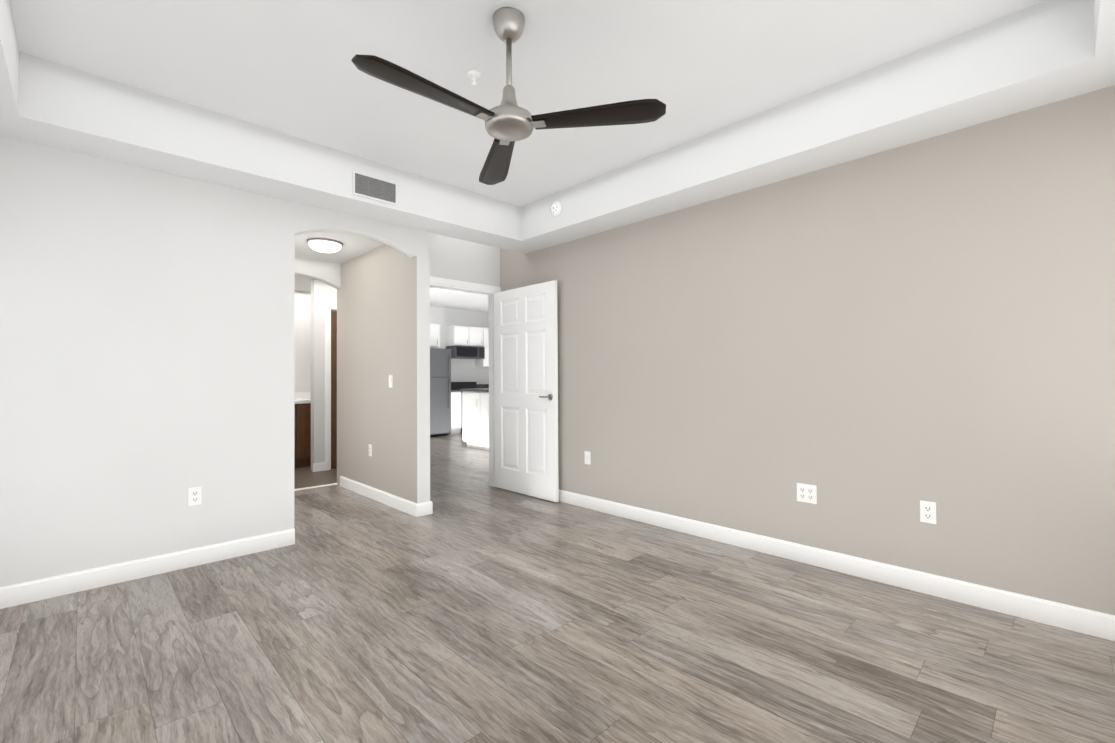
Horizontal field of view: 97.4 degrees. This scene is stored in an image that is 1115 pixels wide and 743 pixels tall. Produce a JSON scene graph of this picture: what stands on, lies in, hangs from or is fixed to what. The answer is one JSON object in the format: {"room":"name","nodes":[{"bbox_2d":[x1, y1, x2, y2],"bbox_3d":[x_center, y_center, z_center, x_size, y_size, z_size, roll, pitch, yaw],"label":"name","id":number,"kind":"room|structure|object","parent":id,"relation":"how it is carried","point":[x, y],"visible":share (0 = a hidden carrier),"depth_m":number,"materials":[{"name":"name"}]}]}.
{"room":"empty bedroom","nodes":[
{"label":"empty bedroom","id":0,"kind":"room"},
{"bbox_2d":[0,136,416,586],"bbox_3d":[-2.146,0.003,3.258,2.580,2.410,0.120,0,-1,-44],"label":"wall","id":1,"kind":"structure","parent":0,"point":[147,348],"depth_m":2.88,"materials":[{"name":"white paint"}]},
{"bbox_2d":[0,528,294,608],"bbox_3d":[-2.420,1.150,2.877,1.608,0.108,0.014,0,-1,-44],"label":"baseboard","id":2,"kind":"structure","parent":1,"relation":"attached to","point":[59,585],"depth_m":2.84,"materials":[{"name":"white wood"}]},
{"bbox_2d":[188,486,201,505],"bbox_3d":[-2.255,0.776,3.048,0.070,0.115,0.009,0,-1,-44],"label":"outlet","id":3,"kind":"object","parent":1,"relation":"attached to","point":[194,496],"visible":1,"depth_m":3.05,"materials":[{"name":"white plastic"}]},
{"bbox_2d":[295,290,310,391],"bbox_3d":[-3.799,0.062,6.855,1.942,2.410,0.120,0,-1,-44],"label":"wall","id":4,"kind":"structure","parent":0,"point":[302,341],"depth_m":6.96,"materials":[{"name":"white paint"}]},
{"bbox_2d":[294,392,310,399],"bbox_3d":[-3.780,0.335,6.763,1.520,0.100,0.020,0,-1,-44],"label":"backsplash","id":5,"kind":"structure","parent":4,"relation":"attached to","point":[298,395],"depth_m":6.91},
{"bbox_2d":[295,257,340,288],"bbox_3d":[-2.731,0.030,5.035,0.941,2.410,0.120,0,-1,-44],"label":"wall","id":6,"kind":"structure","parent":0,"point":[328,273],"depth_m":5.20,"materials":[{"name":"white paint"}]},
{"bbox_2d":[311,279,336,470],"bbox_3d":[-2.743,0.050,6.486,0.940,2.410,0.120,0,-1,-44],"label":"wall","id":7,"kind":"structure","parent":0,"point":[322,294],"depth_m":6.17,"materials":[{"name":"white paint"}]},
{"bbox_2d":[325,304,336,470],"bbox_3d":[-2.726,0.200,6.475,0.690,2.110,0.116,0,-1,-44],"label":"door frame","id":8,"kind":"structure","parent":7,"relation":"attached to","point":[328,307],"depth_m":6.22,"materials":[{"name":"white wood"}]},
{"bbox_2d":[331,311,336,468],"bbox_3d":[-2.693,0.232,6.487,0.595,2.025,0.093,0,-1,-44],"label":"hall door","id":9,"kind":"structure","parent":7,"relation":"in","point":[333,389],"depth_m":6.32,"materials":[{"name":"brown wood"}]},
{"bbox_2d":[337,230,429,503],"bbox_3d":[-1.764,-0.133,4.804,0.120,2.718,1.803,0,-1,-44],"label":"wall","id":10,"kind":"structure","parent":0,"point":[383,312],"depth_m":4.53,"materials":[{"name":"beige paint"}]},
{"bbox_2d":[369,444,371,456],"bbox_3d":[-1.820,0.766,4.762,0.009,0.115,0.070,0,-1,-44],"label":"outlet","id":11,"kind":"object","parent":10,"relation":"attached to","point":[370,449],"visible":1,"depth_m":4.75,"materials":[{"name":"white plastic"}]},
{"bbox_2d":[340,476,423,516],"bbox_3d":[-1.747,1.171,4.702,0.044,0.108,1.697,0,-1,-44],"label":"baseboard","id":12,"kind":"structure","parent":10,"relation":"attached to","point":[414,509],"depth_m":4.51,"materials":[{"name":"white wood"}]},
{"bbox_2d":[389,375,392,387],"bbox_3d":[-1.519,0.090,4.455,0.012,0.115,0.070,0,-1,-44],"label":"light switch","id":13,"kind":"object","parent":10,"relation":"attached to","point":[390,381],"visible":1,"depth_m":4.44,"materials":[{"name":"white plastic"}]},
{"bbox_2d":[424,501,432,515],"bbox_3d":[-1.226,1.163,4.326,0.060,0.108,0.432,0,-1,-44],"label":"baseboard","id":14,"kind":"structure","parent":10,"relation":"attached to","point":[428,506],"depth_m":4.15,"materials":[{"name":"white wood"}]},
{"bbox_2d":[430,306,488,383],"bbox_3d":[-2.173,-0.044,11.153,5.742,2.718,0.120,0,-1,-44],"label":"wall","id":15,"kind":"structure","parent":0,"point":[464,370],"depth_m":11.08,"materials":[{"name":"white paint"}]},
{"bbox_2d":[430,324,439,347],"bbox_3d":[-2.751,-0.754,10.277,0.440,0.480,0.349,0,-1,-44],"label":"upper cabinet","id":16,"kind":"object","parent":15,"relation":"attached to","point":[434,328],"depth_m":10.23,"materials":[{"name":"white wood"}]},
{"bbox_2d":[446,325,469,345],"bbox_3d":[-2.206,-0.775,10.806,0.380,0.430,0.349,0,-1,-44],"label":"upper cabinet","id":17,"kind":"object","parent":15,"relation":"attached to","point":[466,336],"depth_m":10.68,"materials":[{"name":"white wood"}]},
{"bbox_2d":[446,346,484,358],"bbox_3d":[-2.037,-0.420,10.902,0.760,0.260,0.438,0,-1,-44],"label":"microwave","id":18,"kind":"object","parent":17,"relation":"attached to","point":[464,352],"visible":0.96,"depth_m":10.73,"materials":[{"name":"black metal"}]},
{"bbox_2d":[470,328,485,347],"bbox_3d":[-1.933,-0.773,11.071,0.380,0.430,0.349,0,-1,-44],"label":"upper cabinet","id":19,"kind":"object","parent":15,"relation":"attached to","point":[477,336],"depth_m":10.98,"materials":[{"name":"white wood"}]},
{"bbox_2d":[475,328,488,366],"bbox_3d":[-1.646,-0.546,11.346,0.397,0.880,0.349,0,-1,-44],"label":"upper cabinet","id":20,"kind":"object","parent":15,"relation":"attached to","point":[478,362],"depth_m":11.15,"materials":[{"name":"white wood"}]},
{"bbox_2d":[477,384,488,387],"bbox_3d":[-1.722,0.346,11.477,2.700,0.100,0.029,0,-1,-44],"label":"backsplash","id":21,"kind":"structure","parent":15,"relation":"attached to","point":[478,385],"depth_m":11.44,"materials":[{"name":"black stone"}]},
{"bbox_2d":[430,233,499,292],"bbox_3d":[-1.040,-0.136,4.917,1.078,2.718,0.120,0,-1,-44],"label":"wall","id":22,"kind":"structure","parent":0,"point":[460,260],"depth_m":4.95,"materials":[{"name":"white paint"}]},
{"bbox_2d":[430,276,500,486],"bbox_3d":[-1.022,0.159,4.929,1.051,2.128,0.152,0,-1,-44],"label":"door frame","id":23,"kind":"structure","parent":22,"relation":"attached to","point":[457,285],"depth_m":5.23,"materials":[{"name":"white wood"}]},
{"bbox_2d":[494,280,558,501],"bbox_3d":[-0.336,0.186,4.862,0.124,2.045,0.940,0,-1,-44],"label":"door","id":24,"kind":"structure","parent":23,"relation":"attached to","point":[526,388],"depth_m":4.80,"materials":[{"name":"white wood"}]},
{"bbox_2d":[0,433,1114,742],"bbox_3d":[-0.463,1.290,6.641,10.200,0.106,11.600,0,-1,-44],"label":"floor","id":25,"kind":"structure","parent":0,"point":[474,607],"depth_m":2.10,"materials":[{"name":"grey wood"}]},
{"bbox_2d":[294,404,310,467],"bbox_3d":[-3.573,0.841,6.546,1.500,0.840,0.605,0,-1,-44],"label":"bathroom vanity","id":26,"kind":"object","parent":25,"relation":"on","point":[302,429],"depth_m":6.40,"materials":[{"name":"brown wood"}]},
{"bbox_2d":[294,400,310,403],"bbox_3d":[-3.581,0.401,6.558,1.520,0.040,0.590,0,-1,-44],"label":"countertop","id":27,"kind":"structure","parent":26,"relation":"on","point":[295,401],"depth_m":6.39,"materials":[{"name":"white stone"}]},
{"bbox_2d":[430,348,450,435],"bbox_3d":[-2.728,0.421,9.929,0.880,1.760,0.811,0,-1,-44],"label":"refrigerator","id":28,"kind":"object","parent":25,"relation":"on","point":[440,391],"visible":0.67,"depth_m":9.81,"materials":[{"name":"silver metal"}]},
{"bbox_2d":[447,392,460,434],"bbox_3d":[-2.357,0.866,10.426,0.330,0.880,0.639,0,-1,-44],"label":"base cabinet","id":29,"kind":"object","parent":25,"relation":"on","point":[455,411],"depth_m":10.22,"materials":[{"name":"white wood"}]},
{"bbox_2d":[451,382,476,432],"bbox_3d":[-1.927,0.768,10.780,0.760,1.080,0.696,0,-1,-44],"label":"range","id":30,"kind":"object","parent":25,"relation":"on","point":[462,385],"visible":0.23,"depth_m":10.94,"materials":[{"name":"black metal"}]},
{"bbox_2d":[462,392,488,450],"bbox_3d":[-0.645,0.788,7.672,0.670,0.940,2.120,0,-1,-44],"label":"kitchen island","id":31,"kind":"object","parent":25,"relation":"on","point":[475,418],"depth_m":7.94,"materials":[{"name":"white wood"}]},
{"bbox_2d":[460,388,488,391],"bbox_3d":[-0.555,0.299,7.769,0.910,0.040,2.180,0,-1,-44],"label":"island countertop","id":32,"kind":"structure","parent":31,"relation":"on","point":[477,389],"depth_m":7.97,"materials":[{"name":"grey stone"}]},
{"bbox_2d":[0,0,1114,311],"bbox_3d":[-0.479,-1.371,6.676,10.200,0.408,11.600,0,-1,-44],"label":"ceiling","id":33,"kind":"structure","parent":0,"point":[288,100],"depth_m":2.52,"materials":[{"name":"paint"}]},
{"bbox_2d":[307,238,342,252],"bbox_3d":[-2.137,-1.141,4.506,0.300,0.088,0.300,0,-1,-44],"label":"light","id":34,"kind":"object","parent":33,"relation":"attached to","point":[324,245],"visible":1,"depth_m":4.42,"materials":[{"name":"white glass"}]},
{"bbox_2d":[353,170,396,205],"bbox_3d":[-1.310,-1.319,3.532,0.328,0.168,0.010,0,-1,-44],"label":"ceiling vent","id":35,"kind":"object","parent":33,"relation":"in","point":[374,188],"visible":1,"depth_m":3.53,"materials":[{"name":"metal"}]},
{"bbox_2d":[467,69,480,84],"bbox_3d":[-0.429,-1.505,2.519,0.068,0.052,0.068,0,-1,-44],"label":"sprinkler","id":36,"kind":"object","parent":33,"relation":"attached to","point":[473,74],"depth_m":2.51,"materials":[{"name":"white plastic"}]},
{"bbox_2d":[351,7,665,184],"bbox_3d":[-0.311,-1.284,2.061,1.085,0.507,1.152,0,-1,-44],"label":"ceiling fan","id":37,"kind":"object","parent":33,"relation":"hanging from","point":[509,121],"visible":1,"depth_m":2.06,"materials":[{"name":"silver metal"}]},
{"bbox_2d":[550,201,561,215],"bbox_3d":[-0.021,-1.379,4.146,0.042,0.124,0.124,0,-1,-44],"label":"smoke detector","id":38,"kind":"object","parent":33,"relation":"attached to","point":[556,208],"visible":0.98,"depth_m":4.12,"materials":[{"name":"white plastic"}]},
{"bbox_2d":[500,85,1114,614],"bbox_3d":[1.046,-0.166,3.628,0.120,2.718,4.875,0,-1,-44],"label":"wall","id":39,"kind":"structure","parent":0,"point":[876,347],"depth_m":2.74,"materials":[{"name":"beige paint"}]},
{"bbox_2d":[585,451,590,464],"bbox_3d":[0.264,0.762,4.332,0.012,0.115,0.070,0,-1,-44],"label":"outlet","id":40,"kind":"object","parent":39,"relation":"attached to","point":[587,457],"visible":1,"depth_m":4.32,"materials":[{"name":"white plastic"}]},
{"bbox_2d":[797,483,816,503],"bbox_3d":[1.536,0.752,3.024,0.009,0.115,0.116,0,-1,-44],"label":"outlet","id":41,"kind":"object","parent":39,"relation":"attached to","point":[806,493],"visible":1,"depth_m":3.02,"materials":[{"name":"white plastic"}]},
{"bbox_2d":[559,489,1114,640],"bbox_3d":[1.006,1.139,3.565,0.014,0.108,4.635,0,-1,-44],"label":"baseboard","id":42,"kind":"structure","parent":39,"relation":"attached to","point":[1077,619],"depth_m":2.71,"materials":[{"name":"white wood"}]},
{"bbox_2d":[920,500,936,523],"bbox_3d":[1.958,0.744,2.590,0.009,0.115,0.070,0,-1,-44],"label":"outlet","id":43,"kind":"object","parent":39,"relation":"attached to","point":[927,511],"visible":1,"depth_m":2.59,"materials":[{"name":"white plastic"}]}
]}

